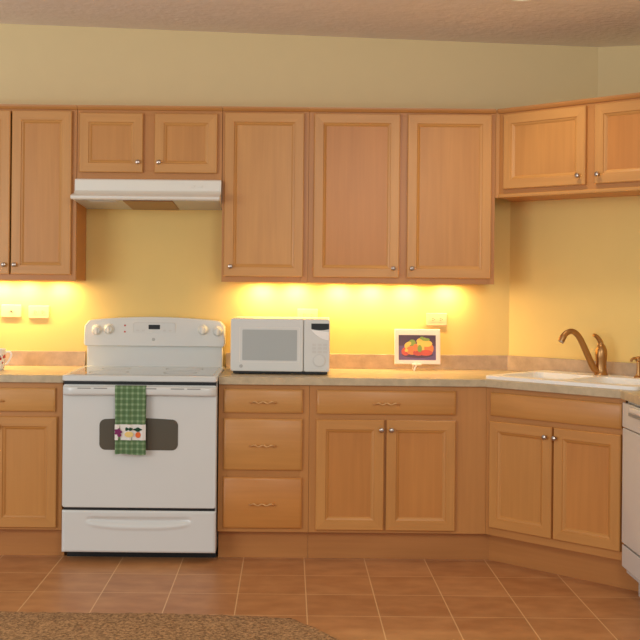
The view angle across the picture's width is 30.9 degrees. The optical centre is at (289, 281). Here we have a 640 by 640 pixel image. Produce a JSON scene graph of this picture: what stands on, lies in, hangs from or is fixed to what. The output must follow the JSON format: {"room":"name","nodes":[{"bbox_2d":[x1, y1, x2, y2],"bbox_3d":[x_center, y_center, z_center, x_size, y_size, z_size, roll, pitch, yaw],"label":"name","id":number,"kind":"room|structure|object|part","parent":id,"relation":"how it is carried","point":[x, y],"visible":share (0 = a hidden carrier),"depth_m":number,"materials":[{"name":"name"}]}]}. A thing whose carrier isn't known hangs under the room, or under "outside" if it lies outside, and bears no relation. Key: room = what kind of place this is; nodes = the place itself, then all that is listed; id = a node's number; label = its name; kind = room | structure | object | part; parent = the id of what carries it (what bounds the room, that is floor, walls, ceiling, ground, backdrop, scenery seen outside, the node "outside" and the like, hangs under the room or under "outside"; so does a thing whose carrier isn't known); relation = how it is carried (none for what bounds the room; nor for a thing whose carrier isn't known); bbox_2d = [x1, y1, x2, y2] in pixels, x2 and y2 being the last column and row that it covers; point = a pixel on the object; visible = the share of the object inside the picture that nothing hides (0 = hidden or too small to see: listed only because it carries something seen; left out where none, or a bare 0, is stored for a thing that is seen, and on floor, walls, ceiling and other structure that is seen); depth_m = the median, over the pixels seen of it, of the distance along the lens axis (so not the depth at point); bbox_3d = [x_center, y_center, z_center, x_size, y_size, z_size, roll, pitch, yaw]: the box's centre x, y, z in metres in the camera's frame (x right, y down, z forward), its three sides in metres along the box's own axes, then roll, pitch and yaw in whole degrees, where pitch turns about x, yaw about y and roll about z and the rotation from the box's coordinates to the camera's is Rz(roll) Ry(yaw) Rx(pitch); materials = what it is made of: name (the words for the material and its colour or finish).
{"room":"kitchen","nodes":[
{"label":"kitchen","id":0,"kind":"room"},
{"bbox_2d":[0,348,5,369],"bbox_3d":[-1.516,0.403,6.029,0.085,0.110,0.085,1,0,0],"label":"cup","id":1,"kind":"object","parent":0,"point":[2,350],"depth_m":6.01,"materials":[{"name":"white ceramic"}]},
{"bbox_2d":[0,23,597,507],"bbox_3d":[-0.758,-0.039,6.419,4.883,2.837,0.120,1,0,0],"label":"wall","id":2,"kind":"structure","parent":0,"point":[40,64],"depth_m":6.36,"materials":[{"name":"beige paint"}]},
{"bbox_2d":[1,304,21,316],"bbox_3d":[-1.523,0.160,6.348,0.114,0.070,0.023,1,0,0],"label":"light switch","id":3,"kind":"object","parent":2,"relation":"attached to","point":[6,310],"visible":1,"depth_m":6.35,"materials":[{"name":"beige plastic"}]},
{"bbox_2d":[28,305,49,317],"bbox_3d":[-1.372,0.165,6.352,0.114,0.070,0.015,1,0,0],"label":"wall outlet","id":4,"kind":"object","parent":2,"relation":"attached to","point":[33,311],"visible":1,"depth_m":6.35,"materials":[{"name":"beige plastic"}]},
{"bbox_2d":[0,104,86,280],"bbox_3d":[-1.453,-0.468,6.182,0.685,0.915,0.350,1,0,0],"label":"upper cabinet","id":5,"kind":"object","parent":2,"relation":"attached to","point":[43,229],"visible":0.99,"depth_m":6.05,"materials":[{"name":"brown wood"}]},
{"bbox_3d":[-1.612,-0.468,6.044,0.315,0.854,0.020,1,0,0],"label":"door","id":6,"kind":"part","parent":5,"relation":"part of","materials":[{"name":"brown wood"}]},
{"bbox_3d":[-1.449,-0.914,6.047,0.685,0.024,0.014,1,0,0],"label":"molding","id":7,"kind":"part","parent":5,"relation":"part of","materials":[{"name":"brown wood"}]},
{"bbox_3d":[-1.291,-0.465,6.044,0.312,0.854,0.020,1,0,0],"label":"door","id":8,"kind":"part","parent":5,"relation":"part of","materials":[{"name":"brown wood"}]},
{"bbox_3d":[-1.291,-0.465,6.050,0.192,0.734,0.005,1,0,0],"label":"panel","id":9,"kind":"part","parent":5,"relation":"part of","materials":[{"name":"brown wood"}]},
{"bbox_2d":[5,350,85,365],"bbox_3d":[-1.549,0.417,6.348,0.870,0.081,0.019,1,0,0],"label":"backsplash","id":10,"kind":"structure","parent":2,"relation":"attached to","point":[19,358],"depth_m":6.34,"materials":[{"name":"beige laminate"}]},
{"bbox_2d":[70,179,221,209],"bbox_3d":[-0.731,-0.461,6.117,0.758,0.139,0.480,1,0,0],"label":"range hood","id":11,"kind":"object","parent":2,"relation":"attached to","point":[135,194],"visible":0.95,"depth_m":5.99,"materials":[{"name":"white metal"}]},
{"bbox_2d":[77,105,222,180],"bbox_3d":[-0.728,-0.726,6.182,0.757,0.386,0.350,1,0,0],"label":"upper cabinet","id":12,"kind":"object","parent":2,"relation":"attached to","point":[114,141],"visible":0.91,"depth_m":6.04,"materials":[{"name":"brown wood"}]},
{"bbox_3d":[-0.927,-0.726,6.044,0.332,0.310,0.020,1,0,0],"label":"door","id":13,"kind":"part","parent":12,"relation":"part of","materials":[{"name":"brown wood"}]},
{"bbox_3d":[-0.927,-0.726,6.050,0.212,0.190,0.005,1,0,0],"label":"panel","id":14,"kind":"part","parent":12,"relation":"part of","materials":[{"name":"brown wood"}]},
{"bbox_3d":[-0.726,-0.907,6.047,0.757,0.024,0.014,1,0,0],"label":"molding","id":15,"kind":"part","parent":12,"relation":"part of","materials":[{"name":"brown wood"}]},
{"bbox_3d":[-0.537,-0.722,6.044,0.328,0.310,0.020,1,0,0],"label":"door","id":16,"kind":"part","parent":12,"relation":"part of","materials":[{"name":"brown wood"}]},
{"bbox_3d":[-0.537,-0.722,6.050,0.208,0.190,0.005,1,0,0],"label":"panel","id":17,"kind":"part","parent":12,"relation":"part of","materials":[{"name":"brown wood"}]},
{"bbox_2d":[221,106,308,282],"bbox_3d":[-0.124,-0.455,6.182,0.451,0.915,0.350,1,0,0],"label":"upper cabinet","id":18,"kind":"object","parent":2,"relation":"attached to","point":[265,162],"visible":1,"depth_m":6.05,"materials":[{"name":"brown wood"}]},
{"bbox_3d":[-0.131,-0.454,6.050,0.294,0.734,0.005,1,0,0],"label":"panel","id":19,"kind":"part","parent":18,"relation":"part of","materials":[{"name":"brown wood"}]},
{"bbox_3d":[-0.120,-0.901,6.047,0.451,0.024,0.014,1,0,0],"label":"molding","id":20,"kind":"part","parent":18,"relation":"part of","materials":[{"name":"brown wood"}]},
{"bbox_2d":[297,309,317,316],"bbox_3d":[0.101,0.182,6.352,0.114,0.070,0.015,1,0,0],"label":"wall outlet","id":21,"kind":"object","parent":2,"relation":"attached to","point":[300,312],"visible":0.72,"depth_m":6.35,"materials":[{"name":"beige plastic"}]},
{"bbox_2d":[308,107,495,283],"bbox_3d":[0.589,-0.448,6.182,0.973,0.915,0.350,1,0,0],"label":"upper cabinet","id":22,"kind":"object","parent":2,"relation":"attached to","point":[396,195],"visible":0.99,"depth_m":6.05,"materials":[{"name":"brown wood"}]},
{"bbox_3d":[0.352,-0.449,6.044,0.448,0.854,0.020,1,0,0],"label":"door","id":23,"kind":"part","parent":22,"relation":"part of","materials":[{"name":"brown wood"}]},
{"bbox_3d":[0.352,-0.449,6.050,0.328,0.734,0.005,1,0,0],"label":"panel","id":24,"kind":"part","parent":22,"relation":"part of","materials":[{"name":"orange wood"}]},
{"bbox_3d":[0.593,-0.894,6.047,0.973,0.024,0.014,1,0,0],"label":"molding","id":25,"kind":"part","parent":22,"relation":"part of","materials":[{"name":"brown wood"}]},
{"bbox_3d":[0.835,-0.444,6.044,0.438,0.854,0.020,1,0,0],"label":"door","id":26,"kind":"part","parent":22,"relation":"part of","materials":[{"name":"brown wood"}]},
{"bbox_3d":[0.835,-0.444,6.050,0.318,0.734,0.005,1,0,0],"label":"panel","id":27,"kind":"part","parent":22,"relation":"part of","materials":[{"name":"brown wood"}]},
{"bbox_2d":[226,353,636,375],"bbox_3d":[0.986,0.442,6.139,2.648,0.081,0.564,1,0,21],"label":"backsplash","id":28,"kind":"structure","parent":2,"relation":"attached to","point":[337,361],"depth_m":6.34,"materials":[{"name":"beige laminate"}]},
{"bbox_2d":[426,313,446,325],"bbox_3d":[0.809,0.206,6.352,0.114,0.070,0.015,1,0,0],"label":"wall outlet","id":29,"kind":"object","parent":2,"relation":"attached to","point":[432,319],"visible":1,"depth_m":6.35,"materials":[{"name":"beige plastic"}]},
{"bbox_2d":[0,552,639,639],"bbox_3d":[-0.484,1.412,2.819,5.460,0.060,7.320,1,0,0],"label":"floor","id":30,"kind":"structure","parent":0,"point":[342,598],"depth_m":5.15,"materials":[{"name":"brown tile"}]},
{"bbox_2d":[0,382,64,555],"bbox_3d":[-1.473,0.935,6.018,0.693,0.874,0.633,1,0,0],"label":"base cabinet","id":31,"kind":"object","parent":30,"relation":"on","point":[31,414],"visible":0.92,"depth_m":5.74,"materials":[{"name":"brown wood"}]},
{"bbox_3d":[-1.309,0.941,5.745,0.197,0.430,0.005,1,0,0],"label":"panel","id":32,"kind":"part","parent":31,"relation":"part of","materials":[{"name":"brown wood"}]},
{"bbox_3d":[-1.474,0.582,5.739,0.634,0.117,0.020,1,0,0],"label":"drawer","id":33,"kind":"part","parent":31,"relation":"part of","materials":[{"name":"brown wood"}]},
{"bbox_3d":[-1.309,0.941,5.739,0.317,0.550,0.020,1,0,0],"label":"door","id":34,"kind":"part","parent":31,"relation":"part of","materials":[{"name":"brown wood"}]},
{"bbox_2d":[0,365,82,382],"bbox_3d":[-1.550,0.476,6.041,0.870,0.038,0.634,1,0,0],"label":"countertop","id":35,"kind":"structure","parent":31,"relation":"on","point":[11,373],"depth_m":5.81,"materials":[{"name":"beige laminate"}]},
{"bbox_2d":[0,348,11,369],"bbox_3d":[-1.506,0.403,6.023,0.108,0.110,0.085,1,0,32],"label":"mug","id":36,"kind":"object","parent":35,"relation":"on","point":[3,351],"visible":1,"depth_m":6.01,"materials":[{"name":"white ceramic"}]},
{"bbox_3d":[-1.461,0.398,6.029,0.042,0.077,0.010,1,0,0],"label":"handle","id":37,"kind":"part","parent":36,"relation":"part of","materials":[{"name":"white ceramic"}]},
{"bbox_2d":[62,317,225,557],"bbox_3d":[-0.734,0.785,5.995,0.766,1.189,0.704,1,0,0],"label":"range","id":38,"kind":"object","parent":30,"relation":"on","point":[162,502],"visible":1,"depth_m":5.68,"materials":[{"name":"white metal"}]},
{"bbox_3d":[-1.040,0.260,6.260,0.060,0.060,0.030,1,0,0],"label":"knob","id":39,"kind":"part","parent":38,"relation":"part of","materials":[{"name":"white plastic"}]},
{"bbox_3d":[-0.976,0.256,6.261,0.060,0.060,0.030,1,0,0],"label":"knob","id":40,"kind":"part","parent":38,"relation":"part of","materials":[{"name":"white plastic"}]},
{"bbox_2d":[115,385,146,454],"bbox_3d":[-0.772,0.674,5.649,0.154,0.337,0.052,1,0,0],"label":"dish towel","id":41,"kind":"object","parent":38,"relation":"hanging from","point":[130,400],"visible":1,"depth_m":5.63,"materials":[{"name":"green fabric"}]},
{"bbox_3d":[-0.738,1.225,5.689,0.754,0.205,0.030,1,0,0],"label":"storage drawer","id":42,"kind":"part","parent":38,"relation":"part of","materials":[{"name":"white metal"}]},
{"bbox_3d":[-0.734,0.807,5.691,0.754,0.603,0.025,1,0,0],"label":"oven door","id":43,"kind":"part","parent":38,"relation":"part of","materials":[{"name":"white metal"}]},
{"bbox_3d":[-0.731,0.533,5.667,0.748,0.046,0.047,1,0,0],"label":"handle","id":44,"kind":"part","parent":38,"relation":"part of","materials":[{"name":"white metal"}]},
{"bbox_2d":[62,365,224,381],"bbox_3d":[-0.731,0.473,5.997,0.762,0.031,0.653,1,0,0],"label":"cooktop","id":45,"kind":"object","parent":38,"relation":"in","point":[88,373],"depth_m":5.77,"materials":[{"name":"white glass"}]},
{"bbox_3d":[-0.467,0.261,6.261,0.060,0.060,0.030,1,0,0],"label":"knob","id":46,"kind":"part","parent":38,"relation":"part of","materials":[{"name":"white plastic"}]},
{"bbox_3d":[-0.387,0.268,6.260,0.060,0.060,0.030,1,0,0],"label":"knob","id":47,"kind":"part","parent":38,"relation":"part of","materials":[{"name":"white plastic"}]},
{"bbox_2d":[0,611,337,639],"bbox_3d":[-1.253,1.364,3.472,3.720,0.020,2.634,1,0,0],"label":"carpet","id":48,"kind":"object","parent":30,"relation":"on","point":[13,625],"visible":1,"depth_m":4.57,"materials":[{"name":"brown carpet"}]},
{"bbox_2d":[218,384,308,557],"bbox_3d":[-0.128,0.948,6.018,0.449,0.874,0.633,1,0,0],"label":"base cabinet","id":49,"kind":"object","parent":30,"relation":"on","point":[263,432],"visible":0.99,"depth_m":5.73,"materials":[{"name":"brown wood"}]},
{"bbox_3d":[-0.133,1.094,5.739,0.390,0.252,0.020,1,0,0],"label":"drawer","id":50,"kind":"part","parent":49,"relation":"part of","materials":[{"name":"orange wood"}]},
{"bbox_3d":[-0.133,1.098,5.716,0.136,0.016,0.029,1,0,0],"label":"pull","id":51,"kind":"part","parent":49,"relation":"part of","materials":[{"name":"gold metal"}]},
{"bbox_3d":[-0.130,0.805,5.739,0.390,0.255,0.020,1,0,0],"label":"drawer","id":52,"kind":"part","parent":49,"relation":"part of","materials":[{"name":"brown wood"}]},
{"bbox_3d":[-0.130,0.809,5.716,0.136,0.016,0.029,1,0,0],"label":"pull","id":53,"kind":"part","parent":49,"relation":"part of","materials":[{"name":"gold metal"}]},
{"bbox_3d":[-0.128,0.590,5.739,0.390,0.118,0.020,1,0,0],"label":"drawer","id":54,"kind":"part","parent":49,"relation":"part of","materials":[{"name":"brown wood"}]},
{"bbox_3d":[-0.128,0.595,5.716,0.136,0.016,0.029,1,0,0],"label":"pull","id":55,"kind":"part","parent":49,"relation":"part of","materials":[{"name":"gold metal"}]},
{"bbox_2d":[308,385,488,559],"bbox_3d":[0.552,0.955,6.018,0.909,0.874,0.633,1,0,0],"label":"base cabinet","id":56,"kind":"object","parent":30,"relation":"on","point":[396,472],"visible":0.99,"depth_m":5.74,"materials":[{"name":"brown wood"}]},
{"bbox_3d":[0.300,0.956,5.739,0.337,0.547,0.020,1,0,0],"label":"door","id":57,"kind":"part","parent":56,"relation":"part of","materials":[{"name":"brown wood"}]},
{"bbox_3d":[0.300,0.956,5.745,0.217,0.427,0.005,1,0,0],"label":"panel","id":58,"kind":"part","parent":56,"relation":"part of","materials":[{"name":"orange wood"}]},
{"bbox_3d":[0.482,0.598,5.739,0.689,0.119,0.020,1,0,0],"label":"drawer","id":59,"kind":"part","parent":56,"relation":"part of","materials":[{"name":"brown wood"}]},
{"bbox_3d":[0.482,0.602,5.716,0.136,0.016,0.029,1,0,0],"label":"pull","id":60,"kind":"part","parent":56,"relation":"part of","materials":[{"name":"gold metal"}]},
{"bbox_3d":[0.651,0.959,5.739,0.343,0.547,0.020,1,0,0],"label":"door","id":61,"kind":"part","parent":56,"relation":"part of","materials":[{"name":"brown wood"}]},
{"bbox_3d":[0.651,0.959,5.745,0.223,0.427,0.005,1,0,0],"label":"panel","id":62,"kind":"part","parent":56,"relation":"part of","materials":[{"name":"orange wood"}]},
{"bbox_2d":[485,387,638,591],"bbox_3d":[1.419,0.963,5.626,0.874,0.874,0.547,1,0,45],"label":"base cabinet","id":63,"kind":"object","parent":30,"relation":"on","point":[554,460],"visible":0.92,"depth_m":5.46,"materials":[{"name":"brown wood"}]},
{"bbox_2d":[219,368,639,404],"bbox_3d":[0.889,0.500,5.444,2.473,0.038,1.829,1,0,0],"label":"countertop","id":64,"kind":"structure","parent":63,"relation":"on","point":[334,377],"depth_m":5.72,"materials":[{"name":"beige laminate"}]},
{"bbox_2d":[230,316,329,373],"bbox_3d":[-0.039,0.330,6.083,0.504,0.284,0.393,1,0,2],"label":"microwave","id":65,"kind":"object","parent":64,"relation":"on","point":[279,345],"visible":1,"depth_m":5.89,"materials":[{"name":"white plastic"}]},
{"bbox_3d":[-0.112,0.321,5.904,0.370,0.268,0.026,1,0,2],"label":"door","id":66,"kind":"part","parent":65,"relation":"part of","materials":[{"name":"white plastic"}]},
{"bbox_3d":[-0.044,0.462,5.972,0.480,0.012,0.114,1,0,2],"label":"plate","id":67,"kind":"part","parent":65,"relation":"part of","materials":[{"name":"black plastic"}]},
{"bbox_3d":[0.141,0.324,5.897,0.131,0.268,0.024,1,0,2],"label":"control panel","id":68,"kind":"part","parent":65,"relation":"part of","materials":[{"name":"white plastic"}]},
{"bbox_3d":[0.158,0.270,5.883,0.090,0.052,0.003,1,0,2],"label":"swoosh trim","id":69,"kind":"part","parent":65,"relation":"part of","materials":[{"name":"white plastic"}]},
{"bbox_2d":[394,329,440,370],"bbox_3d":[0.695,0.369,6.277,0.248,0.225,0.073,1,0,0],"label":"picture frame","id":70,"kind":"object","parent":64,"relation":"on","point":[415,347],"visible":1,"depth_m":6.27,"materials":[{"name":"white wood"}]},
{"bbox_2d":[399,335,435,359],"bbox_3d":[0.694,0.356,6.273,0.204,0.137,0.025,1,0,0],"label":"picture","id":71,"kind":"object","parent":70,"relation":"attached to","point":[411,347],"depth_m":6.27},
{"bbox_2d":[486,370,639,390],"bbox_3d":[1.454,0.558,5.670,0.552,0.177,0.827,1,0,-45],"label":"sink","id":72,"kind":"object","parent":64,"relation":"in","point":[620,382],"visible":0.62,"depth_m":5.68,"materials":[{"name":"white ceramic"}]},
{"bbox_3d":[1.296,0.558,5.790,0.335,0.174,0.350,1,0,-45],"label":"bowl","id":73,"kind":"part","parent":72,"relation":"part of","materials":[{"name":"white ceramic"}]},
{"bbox_2d":[558,329,607,375],"bbox_3d":[1.477,0.352,5.824,0.270,0.235,0.068,1,0,-14],"label":"faucet","id":74,"kind":"object","parent":72,"relation":"on","point":[600,368],"visible":1,"depth_m":5.82,"materials":[{"name":"brown metal"}]},
{"bbox_3d":[1.560,0.296,5.844,0.060,0.072,0.029,1,0,-14],"label":"lever","id":75,"kind":"part","parent":74,"relation":"part of","materials":[{"name":"brown metal"}]},
{"bbox_3d":[1.572,0.561,5.514,0.350,0.174,0.335,1,0,45],"label":"bowl","id":76,"kind":"part","parent":72,"relation":"part of","materials":[{"name":"white ceramic"}]},
{"bbox_2d":[630,356,639,377],"bbox_3d":[1.708,0.419,5.700,0.070,0.106,0.044,1,0,-14],"label":"soap dispenser","id":77,"kind":"object","parent":72,"relation":"on","point":[637,359],"visible":1,"depth_m":5.69,"materials":[{"name":"brown metal"}]},
{"bbox_3d":[1.120,0.948,5.599,0.234,0.406,0.005,1,0,45],"label":"panel","id":78,"kind":"part","parent":63,"relation":"part of","materials":[{"name":"brown wood"}]},
{"bbox_3d":[1.116,0.948,5.595,0.020,0.526,0.354,1,0,-45],"label":"door","id":79,"kind":"part","parent":63,"relation":"part of","materials":[{"name":"brown wood"}]},
{"bbox_3d":[1.247,0.604,5.467,0.712,0.115,0.020,1,0,45],"label":"drawer","id":80,"kind":"part","parent":63,"relation":"part of","materials":[{"name":"brown wood"}]},
{"bbox_3d":[1.376,0.951,5.344,0.227,0.406,0.005,1,0,45],"label":"panel","id":81,"kind":"part","parent":63,"relation":"part of","materials":[{"name":"orange wood"}]},
{"bbox_3d":[1.371,0.951,5.339,0.347,0.526,0.020,1,0,45],"label":"door","id":82,"kind":"part","parent":63,"relation":"part of","materials":[{"name":"brown wood"}]},
{"bbox_2d":[622,401,639,596],"bbox_3d":[1.774,0.971,4.892,0.602,0.866,0.596,1,0,0],"label":"dishwasher","id":83,"kind":"object","parent":30,"relation":"on","point":[630,419],"visible":1,"depth_m":5.05,"materials":[{"name":"white metal"}]},
{"bbox_3d":[1.503,0.909,4.892,0.024,0.512,0.596,1,0,0],"label":"door panel","id":84,"kind":"part","parent":83,"relation":"part of","materials":[{"name":"white metal"}]},
{"bbox_3d":[1.505,0.594,4.892,0.026,0.110,0.596,1,0,0],"label":"control panel","id":85,"kind":"part","parent":83,"relation":"part of","materials":[{"name":"white plastic"}]},
{"bbox_3d":[1.501,1.224,4.892,0.022,0.098,0.596,1,0,0],"label":"access panel","id":86,"kind":"part","parent":83,"relation":"part of","materials":[{"name":"white metal"}]},
{"bbox_3d":[1.488,0.554,4.864,0.022,0.023,0.340,1,0,0],"label":"latch handle","id":87,"kind":"part","parent":83,"relation":"part of","materials":[{"name":"white plastic"}]},
{"bbox_2d":[0,0,639,46],"bbox_3d":[-0.456,-1.413,4.319,5.460,0.244,4.320,1,0,0],"label":"ceiling","id":88,"kind":"structure","parent":0,"point":[583,23],"depth_m":5.92,"materials":[{"name":"paint"}]},
{"bbox_2d":[509,196,639,362],"bbox_3d":[1.855,0.270,6.077,1.315,2.270,0.516,1,0,45],"label":"wall","id":89,"kind":"structure","parent":0,"point":[575,263],"depth_m":6.07,"materials":[{"name":"yellow paint"}]},
{"bbox_2d":[495,92,639,201],"bbox_3d":[1.528,-0.666,5.802,1.207,0.462,0.345,1,0,45],"label":"upper cabinet","id":90,"kind":"object","parent":89,"relation":"attached to","point":[590,147],"visible":1,"depth_m":5.75,"materials":[{"name":"brown wood"}]},
{"bbox_3d":[1.291,-0.672,5.856,0.005,0.266,0.360,1,0,-45],"label":"panel","id":91,"kind":"part","parent":90,"relation":"part of","materials":[{"name":"brown wood"}]},
{"bbox_3d":[1.287,-0.672,5.852,0.020,0.386,0.480,1,0,-45],"label":"door","id":92,"kind":"part","parent":90,"relation":"part of","materials":[{"name":"brown wood"}]},
{"bbox_3d":[1.478,-0.885,5.667,1.089,0.024,0.014,1,0,45],"label":"molding","id":93,"kind":"part","parent":90,"relation":"part of","materials":[{"name":"brown wood"}]},
{"bbox_3d":[1.477,-0.445,5.667,1.085,0.020,0.009,1,0,45],"label":"molding","id":94,"kind":"part","parent":90,"relation":"part of","materials":[{"name":"brown wood"}]},
{"bbox_3d":[1.654,-0.668,5.485,0.458,0.386,0.020,1,0,45],"label":"door","id":95,"kind":"part","parent":90,"relation":"part of","materials":[{"name":"brown wood"}]},
{"bbox_3d":[1.658,-0.668,5.489,0.338,0.266,0.005,1,0,45],"label":"panel","id":96,"kind":"part","parent":90,"relation":"part of","materials":[{"name":"orange wood"}]},
{"bbox_2d":[598,45,639,96],"bbox_3d":[1.971,0.060,5.219,0.577,2.690,2.520,1,0,0],"label":"wall","id":97,"kind":"structure","parent":0,"point":[618,66],"depth_m":6.32,"materials":[{"name":"beige paint"}]}
]}

